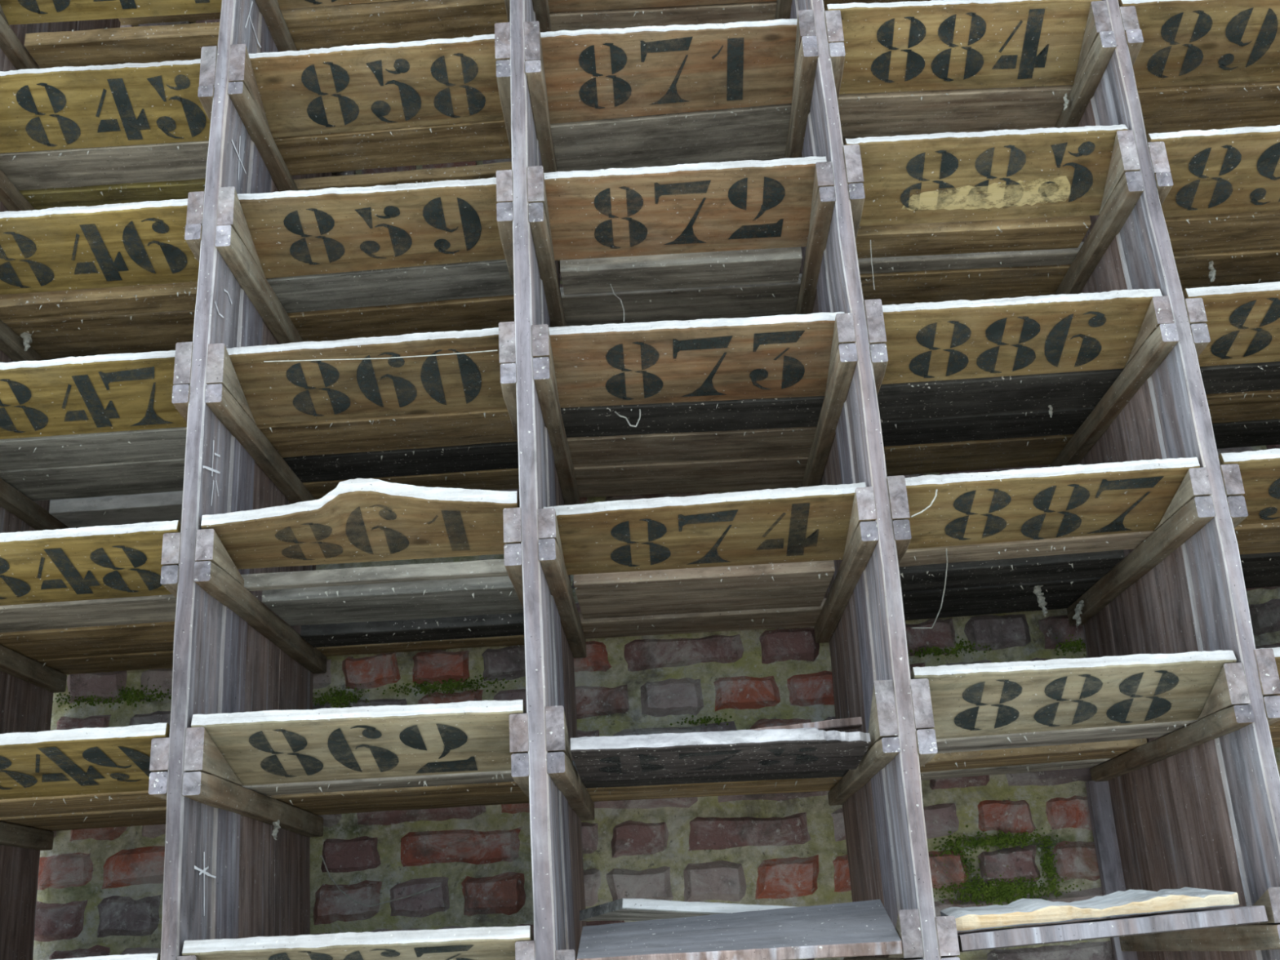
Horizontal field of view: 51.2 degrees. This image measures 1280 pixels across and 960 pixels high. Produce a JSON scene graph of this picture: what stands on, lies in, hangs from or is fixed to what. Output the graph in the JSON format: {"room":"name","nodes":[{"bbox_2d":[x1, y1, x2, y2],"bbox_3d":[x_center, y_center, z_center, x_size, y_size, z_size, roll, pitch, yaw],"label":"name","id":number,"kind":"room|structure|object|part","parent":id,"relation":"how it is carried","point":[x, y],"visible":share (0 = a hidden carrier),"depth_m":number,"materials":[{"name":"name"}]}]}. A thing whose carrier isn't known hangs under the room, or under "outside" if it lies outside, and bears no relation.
{"room":"storage warehouse","nodes":[
{"label":"storage warehouse","id":0,"kind":"room"},
{"bbox_2d":[118,0,408,26],"bbox_3d":[0.013,-0.960,2.009,3.200,0.030,0.640,-3,-20,0],"label":"ceiling","id":1,"kind":"structure","parent":0,"point":[215,15],"depth_m":2.30,"materials":[{"name":"brown wood"}]},
{"bbox_2d":[0,2,1279,822],"bbox_3d":[0.063,-0.020,1.771,1.784,1.288,0.380,-3,-20,0],"label":"cobweb fluff","id":2,"kind":"object","parent":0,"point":[14,157],"visible":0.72,"depth_m":1.72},
{"bbox_2d":[32,18,1279,959],"bbox_3d":[0.055,-0.272,2.231,6.000,5.000,0.265,-3,-20,0],"label":"wall","id":3,"kind":"structure","parent":0,"point":[100,890],"depth_m":1.84,"materials":[{"name":"brick"}]},
{"bbox_2d":[320,855,439,906],"bbox_3d":[-0.351,0.536,1.797,0.163,0.071,0.022,-3,-20,0],"label":"cobweb","id":4,"kind":"object","parent":3,"relation":"attached to","point":[331,877],"visible":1,"depth_m":1.80},
{"bbox_2d":[54,632,1085,906],"bbox_3d":[0.014,0.427,1.851,1.885,0.393,0.014,-3,-20,0],"label":"moss","id":5,"kind":"object","parent":3,"relation":"attached to","point":[1003,890],"visible":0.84,"depth_m":1.82,"materials":[{"name":"green plant"}]},
{"label":"floor","id":6,"kind":"structure","parent":0,"visible":0},
{"bbox_2d":[0,4,120,959],"bbox_3d":[-0.817,0.569,1.541,0.048,3.050,0.501,-3,-20,0],"label":"panel","id":7,"kind":"object","parent":6,"relation":"on","point":[28,688],"visible":0.27,"depth_m":1.80,"materials":[{"name":"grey wood"}]},
{"bbox_2d":[0,722,169,831],"bbox_3d":[-0.654,0.366,1.609,0.344,0.050,0.499,-3,-20,0],"label":"shelf","id":8,"kind":"object","parent":7,"relation":"attached to","point":[77,766],"visible":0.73,"depth_m":1.47,"materials":[{"name":"brown wood"}]},
{"bbox_2d":[0,520,181,674],"bbox_3d":[-0.668,0.161,1.685,0.344,0.053,0.502,-3,-20,0],"label":"shelf","id":9,"kind":"object","parent":7,"relation":"attached to","point":[87,584],"visible":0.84,"depth_m":1.55,"materials":[{"name":"brown wood"}]},
{"bbox_2d":[0,350,186,528],"bbox_3d":[-0.678,-0.034,1.763,0.343,0.067,0.475,-3,-20,0],"label":"shelf","id":10,"kind":"object","parent":7,"relation":"attached to","point":[103,403],"visible":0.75,"depth_m":1.64,"materials":[{"name":"brown wood"}]},
{"bbox_2d":[0,198,199,359],"bbox_3d":[-0.689,-0.245,1.777,0.343,0.064,0.361,-3,-20,0],"label":"shelf","id":11,"kind":"object","parent":7,"relation":"attached to","point":[79,257],"visible":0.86,"depth_m":1.70,"materials":[{"name":"brown wood"}]},
{"bbox_2d":[20,332,31,351],"bbox_3d":[-0.834,-0.192,1.814,0.030,0.049,0.015,-21,-26,41],"label":"cobweb","id":12,"kind":"object","parent":11,"relation":"hanging from","point":[27,338],"visible":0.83,"depth_m":1.81},
{"bbox_2d":[0,58,210,209],"bbox_3d":[-0.695,-0.418,1.899,0.344,0.062,0.476,-3,-20,0],"label":"shelf","id":13,"kind":"object","parent":7,"relation":"attached to","point":[131,108],"visible":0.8,"depth_m":1.74,"materials":[{"name":"brown wood"}]},
{"bbox_2d":[0,0,222,68],"bbox_3d":[-0.704,-0.610,1.968,0.345,0.068,0.476,-3,-20,0],"label":"shelf","id":14,"kind":"object","parent":7,"relation":"attached to","point":[157,43],"visible":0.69,"depth_m":1.86,"materials":[{"name":"brown wood"}]},
{"bbox_2d":[148,0,342,959],"bbox_3d":[-0.456,0.547,1.539,0.066,3.050,0.501,-3,-20,0],"label":"panel","id":15,"kind":"object","parent":6,"relation":"on","point":[226,876],"visible":0.66,"depth_m":1.57,"materials":[{"name":"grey wood"}]},
{"bbox_2d":[52,952,160,959],"bbox_3d":[-0.637,0.581,1.532,0.345,0.055,0.496,-3,-20,0],"label":"shelf","id":16,"kind":"object","parent":15,"relation":"attached to","point":[154,956],"visible":1,"depth_m":1.31,"materials":[{"name":"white wood"}]},
{"bbox_2d":[271,813,280,839],"bbox_3d":[-0.446,0.409,1.631,0.015,0.061,0.030,4,-21,-20],"label":"cobweb","id":17,"kind":"object","parent":15,"relation":"hanging from","point":[277,824],"visible":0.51,"depth_m":1.61},
{"bbox_2d":[182,925,533,959],"bbox_3d":[-0.270,0.550,1.532,0.340,0.058,0.497,-3,-20,0],"label":"shelf","id":18,"kind":"object","parent":15,"relation":"attached to","point":[492,943],"visible":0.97,"depth_m":1.31,"materials":[{"name":"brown wood"}]},
{"bbox_2d":[191,699,529,815],"bbox_3d":[-0.285,0.339,1.599,0.343,0.058,0.481,-3,-20,0],"label":"shelf","id":19,"kind":"object","parent":15,"relation":"attached to","point":[464,745],"visible":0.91,"depth_m":1.45,"materials":[{"name":"brown wood"}]},
{"bbox_2d":[200,478,524,656],"bbox_3d":[-0.299,0.123,1.688,0.343,0.094,0.502,-3,-20,0],"label":"shelf","id":20,"kind":"object","parent":15,"relation":"attached to","point":[361,520],"visible":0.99,"depth_m":1.55,"materials":[{"name":"brown wood"}]},
{"bbox_2d":[226,327,519,499],"bbox_3d":[-0.310,-0.073,1.732,0.342,0.060,0.410,-3,-20,0],"label":"shelf","id":21,"kind":"object","parent":15,"relation":"attached to","point":[436,403],"visible":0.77,"depth_m":1.62,"materials":[{"name":"brown wood"}]},
{"bbox_2d":[237,177,514,342],"bbox_3d":[-0.319,-0.253,1.830,0.340,0.059,0.476,-3,-20,0],"label":"shelf","id":22,"kind":"object","parent":15,"relation":"attached to","point":[333,236],"visible":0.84,"depth_m":1.69,"materials":[{"name":"brown wood"}]},
{"bbox_2d":[248,34,511,190],"bbox_3d":[-0.328,-0.447,1.899,0.339,0.065,0.476,-3,-20,0],"label":"shelf","id":23,"kind":"object","parent":15,"relation":"attached to","point":[336,94],"visible":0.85,"depth_m":1.74,"materials":[{"name":"brown wood"}]},
{"bbox_2d":[277,0,507,50],"bbox_3d":[-0.338,-0.642,1.969,0.339,0.066,0.476,-3,-20,0],"label":"shelf","id":24,"kind":"object","parent":15,"relation":"attached to","point":[346,24],"visible":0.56,"depth_m":1.87,"materials":[{"name":"brown wood"}]},
{"bbox_2d":[494,0,595,959],"bbox_3d":[-0.088,0.525,1.537,0.064,3.050,0.500,-3,-20,0],"label":"panel","id":25,"kind":"object","parent":6,"relation":"on","point":[542,766],"visible":0.94,"depth_m":1.52,"materials":[{"name":"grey wood"}]},
{"bbox_2d":[263,350,497,362],"bbox_3d":[-0.293,-0.139,1.511,0.265,0.006,0.002,-3,-20,0],"label":"cobweb","id":26,"kind":"object","parent":25,"relation":"attached to","point":[489,350],"visible":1,"depth_m":1.51},
{"bbox_2d":[547,0,776,31],"bbox_3d":[0.032,-0.664,1.967,0.349,0.065,0.476,-3,-20,0],"label":"shelf","id":27,"kind":"object","parent":25,"relation":"attached to","point":[565,15],"visible":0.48,"depth_m":1.89,"materials":[{"name":"brown wood"}]},
{"bbox_2d":[540,18,797,171],"bbox_3d":[0.043,-0.470,1.897,0.350,0.062,0.476,-3,-20,0],"label":"shelf","id":28,"kind":"object","parent":25,"relation":"attached to","point":[646,81],"visible":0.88,"depth_m":1.75,"materials":[{"name":"brown wood"}]},
{"bbox_2d":[543,156,826,326],"bbox_3d":[0.054,-0.276,1.821,0.352,0.065,0.491,-3,-20,0],"label":"shelf","id":29,"kind":"object","parent":25,"relation":"attached to","point":[743,216],"visible":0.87,"depth_m":1.69,"materials":[{"name":"brown wood"}]},
{"bbox_2d":[609,283,624,321],"bbox_3d":[-0.031,-0.232,1.741,0.004,0.066,0.027,12,-25,-36],"label":"cobweb","id":30,"kind":"object","parent":29,"relation":"hanging from","point":[610,283],"visible":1,"depth_m":1.73},
{"bbox_2d":[548,311,844,497],"bbox_3d":[0.066,-0.085,1.759,0.355,0.054,0.487,-3,-20,0],"label":"shelf","id":31,"kind":"object","parent":25,"relation":"attached to","point":[762,375],"visible":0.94,"depth_m":1.65,"materials":[{"name":"brown wood"}]},
{"bbox_2d":[614,408,640,426],"bbox_3d":[-0.015,-0.075,1.643,0.033,0.031,0.022,-3,-20,0],"label":"cobweb","id":32,"kind":"object","parent":31,"relation":"hanging from","point":[615,412],"visible":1,"depth_m":1.64},
{"bbox_2d":[543,482,866,639],"bbox_3d":[0.078,0.117,1.685,0.355,0.054,0.484,-3,-20,0],"label":"shelf","id":33,"kind":"object","parent":25,"relation":"attached to","point":[793,536],"visible":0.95,"depth_m":1.56,"materials":[{"name":"beige wood"}]},
{"bbox_2d":[570,716,871,801],"bbox_3d":[0.090,0.344,1.602,0.349,0.046,0.488,-3,-20,0],"label":"shelf","id":34,"kind":"object","parent":25,"relation":"attached to","point":[748,762],"depth_m":1.45,"materials":[{"name":"wood"}]},
{"bbox_3d":[0.136,0.277,1.461,0.212,0.020,0.031,-4,-20,3],"label":"wooden strip","id":35,"kind":"part","parent":34,"relation":"part of","materials":[{"name":"wood"}]},
{"bbox_2d":[577,899,902,959],"bbox_3d":[0.096,0.457,1.344,0.313,0.054,0.114,-3,-20,0],"label":"board","id":36,"kind":"object","parent":25,"relation":"on","point":[859,928],"visible":1,"depth_m":1.33,"materials":[{"name":"grey wood"}]},
{"bbox_2d":[578,897,795,920],"bbox_3d":[0.058,0.476,1.475,0.259,0.032,0.117,-3,-20,0],"label":"plank","id":37,"kind":"object","parent":36,"relation":"on","point":[624,908],"visible":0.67,"depth_m":1.43,"materials":[{"name":"wood"}]},
{"bbox_2d":[774,0,959,959],"bbox_3d":[0.288,0.503,1.534,0.062,3.050,0.501,-3,-20,0],"label":"panel","id":38,"kind":"object","parent":6,"relation":"on","point":[861,617],"visible":0.81,"depth_m":1.53,"materials":[{"name":"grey wood"}]},
{"bbox_2d":[822,0,931,12],"bbox_3d":[0.399,-0.685,1.952,0.340,0.067,0.497,-3,-20,0],"label":"shelf","id":39,"kind":"object","parent":38,"relation":"attached to","point":[825,2],"visible":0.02,"depth_m":1.89,"materials":[{"name":"beige wood"}]},
{"bbox_2d":[911,488,937,517],"bbox_3d":[0.307,0.025,1.443,0.032,0.030,0.003,-3,-20,0],"label":"cobweb","id":40,"kind":"object","parent":38,"relation":"attached to","point":[930,505],"visible":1,"depth_m":1.44},
{"bbox_2d":[844,124,1128,305],"bbox_3d":[0.421,-0.303,1.816,0.334,0.075,0.498,-3,-20,0],"label":"shelf","id":41,"kind":"object","parent":38,"relation":"attached to","point":[958,188],"visible":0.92,"depth_m":1.66,"materials":[{"name":"beige wood"}]},
{"bbox_2d":[870,240,875,289],"bbox_3d":[0.287,-0.266,1.649,0.004,0.069,0.001,-3,-20,0],"label":"cobweb","id":42,"kind":"object","parent":41,"relation":"hanging from","point":[870,240],"visible":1,"depth_m":1.65},
{"bbox_2d":[877,288,1162,476],"bbox_3d":[0.434,-0.114,1.736,0.334,0.059,0.462,-3,-20,0],"label":"shelf","id":43,"kind":"object","parent":38,"relation":"attached to","point":[1067,351],"visible":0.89,"depth_m":1.62,"materials":[{"name":"beige wood"}]},
{"bbox_2d":[1048,404,1053,417],"bbox_3d":[0.528,-0.095,1.721,0.008,0.038,0.022,-8,-20,12],"label":"cobweb","id":44,"kind":"object","parent":43,"relation":"attached to","point":[1050,406],"visible":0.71,"depth_m":1.71},
{"bbox_2d":[898,457,1199,620],"bbox_3d":[0.447,0.091,1.679,0.334,0.060,0.499,-3,-20,0],"label":"shelf","id":45,"kind":"object","parent":38,"relation":"attached to","point":[1079,508],"visible":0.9,"depth_m":1.54,"materials":[{"name":"beige wood"}]},
{"bbox_2d":[911,548,947,628],"bbox_3d":[0.350,0.130,1.582,0.022,0.078,0.081,7,-22,-26],"label":"cobweb","id":46,"kind":"object","parent":45,"relation":"hanging from","point":[946,548],"visible":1,"depth_m":1.58},
{"bbox_2d":[1032,585,1048,616],"bbox_3d":[0.526,0.153,1.755,0.017,0.062,0.037,-3,-20,0],"label":"cobweb","id":47,"kind":"object","parent":45,"relation":"hanging from","point":[1041,600],"visible":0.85,"depth_m":1.75},
{"bbox_2d":[940,887,1267,951],"bbox_3d":[0.459,0.443,1.356,0.297,0.051,0.131,-3,-20,0],"label":"shelf board","id":48,"kind":"object","parent":38,"relation":"attached to","point":[1129,902],"visible":0.99,"depth_m":1.32,"materials":[{"name":"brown wood"}]},
{"bbox_2d":[1048,0,1279,959],"bbox_3d":[0.643,0.482,1.532,0.070,3.050,0.502,-3,-20,0],"label":"panel","id":49,"kind":"object","parent":6,"relation":"on","point":[1197,805],"visible":0.59,"depth_m":1.55,"materials":[{"name":"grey wood"}]},
{"bbox_2d":[826,0,1102,145],"bbox_3d":[0.410,-0.490,1.883,0.338,0.069,0.498,-3,-20,0],"label":"shelf","id":50,"kind":"object","parent":49,"relation":"attached to","point":[999,64],"visible":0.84,"depth_m":1.71,"materials":[{"name":"beige wood"}]},
{"bbox_2d":[1063,93,1069,111],"bbox_3d":[0.555,-0.493,1.743,0.008,0.025,0.007,7,-22,-27],"label":"cobweb","id":51,"kind":"object","parent":49,"relation":"attached to","point":[1065,100],"visible":1,"depth_m":1.74},
{"bbox_2d":[911,649,1236,780],"bbox_3d":[0.456,0.294,1.603,0.331,0.064,0.496,-3,-20,0],"label":"shelf","id":52,"kind":"object","parent":49,"relation":"attached to","point":[1077,704],"visible":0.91,"depth_m":1.42,"materials":[{"name":"brown wood"}]},
{"bbox_2d":[1072,600,1084,626],"bbox_3d":[0.587,0.179,1.793,0.013,0.039,0.030,-19,-25,38],"label":"cobweb","id":53,"kind":"object","parent":49,"relation":"attached to","point":[1079,606],"visible":1,"depth_m":1.79},
{"bbox_2d":[1118,0,1279,137],"bbox_3d":[0.776,-0.502,1.877,0.346,0.052,0.498,-3,-20,0],"label":"shelf","id":54,"kind":"object","parent":49,"relation":"attached to","point":[1209,51],"visible":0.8,"depth_m":1.72,"materials":[{"name":"beige wood"}]},
{"bbox_2d":[1146,124,1279,292],"bbox_3d":[0.785,-0.317,1.811,0.345,0.059,0.498,-3,-20,0],"label":"shelf","id":55,"kind":"object","parent":49,"relation":"attached to","point":[1230,175],"visible":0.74,"depth_m":1.66,"materials":[{"name":"beige wood"}]},
{"bbox_2d":[1208,261,1215,282],"bbox_3d":[0.760,-0.279,1.778,0.010,0.044,0.027,-17,-24,34],"label":"cobweb","id":56,"kind":"object","parent":55,"relation":"attached to","point":[1211,275],"visible":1,"depth_m":1.77},
{"bbox_2d":[1182,281,1279,448],"bbox_3d":[0.799,-0.138,1.716,0.344,0.049,0.439,-3,-20,0],"label":"shelf","id":57,"kind":"object","parent":49,"relation":"attached to","point":[1243,322],"visible":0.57,"depth_m":1.62,"materials":[{"name":"beige wood"}]},
{"bbox_2d":[1218,448,1279,588],"bbox_3d":[0.810,0.054,1.652,0.344,0.053,0.447,-3,-20,0],"label":"shelf","id":58,"kind":"object","parent":49,"relation":"attached to","point":[1258,535],"visible":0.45,"depth_m":1.54,"materials":[{"name":"beige wood"}]},
{"bbox_2d":[1258,647,1279,747],"bbox_3d":[0.818,0.262,1.598,0.346,0.056,0.479,-3,-20,0],"label":"shelf","id":59,"kind":"object","parent":49,"relation":"attached to","point":[1274,728],"visible":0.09,"depth_m":1.62,"materials":[{"name":"beige wood"}]}
]}

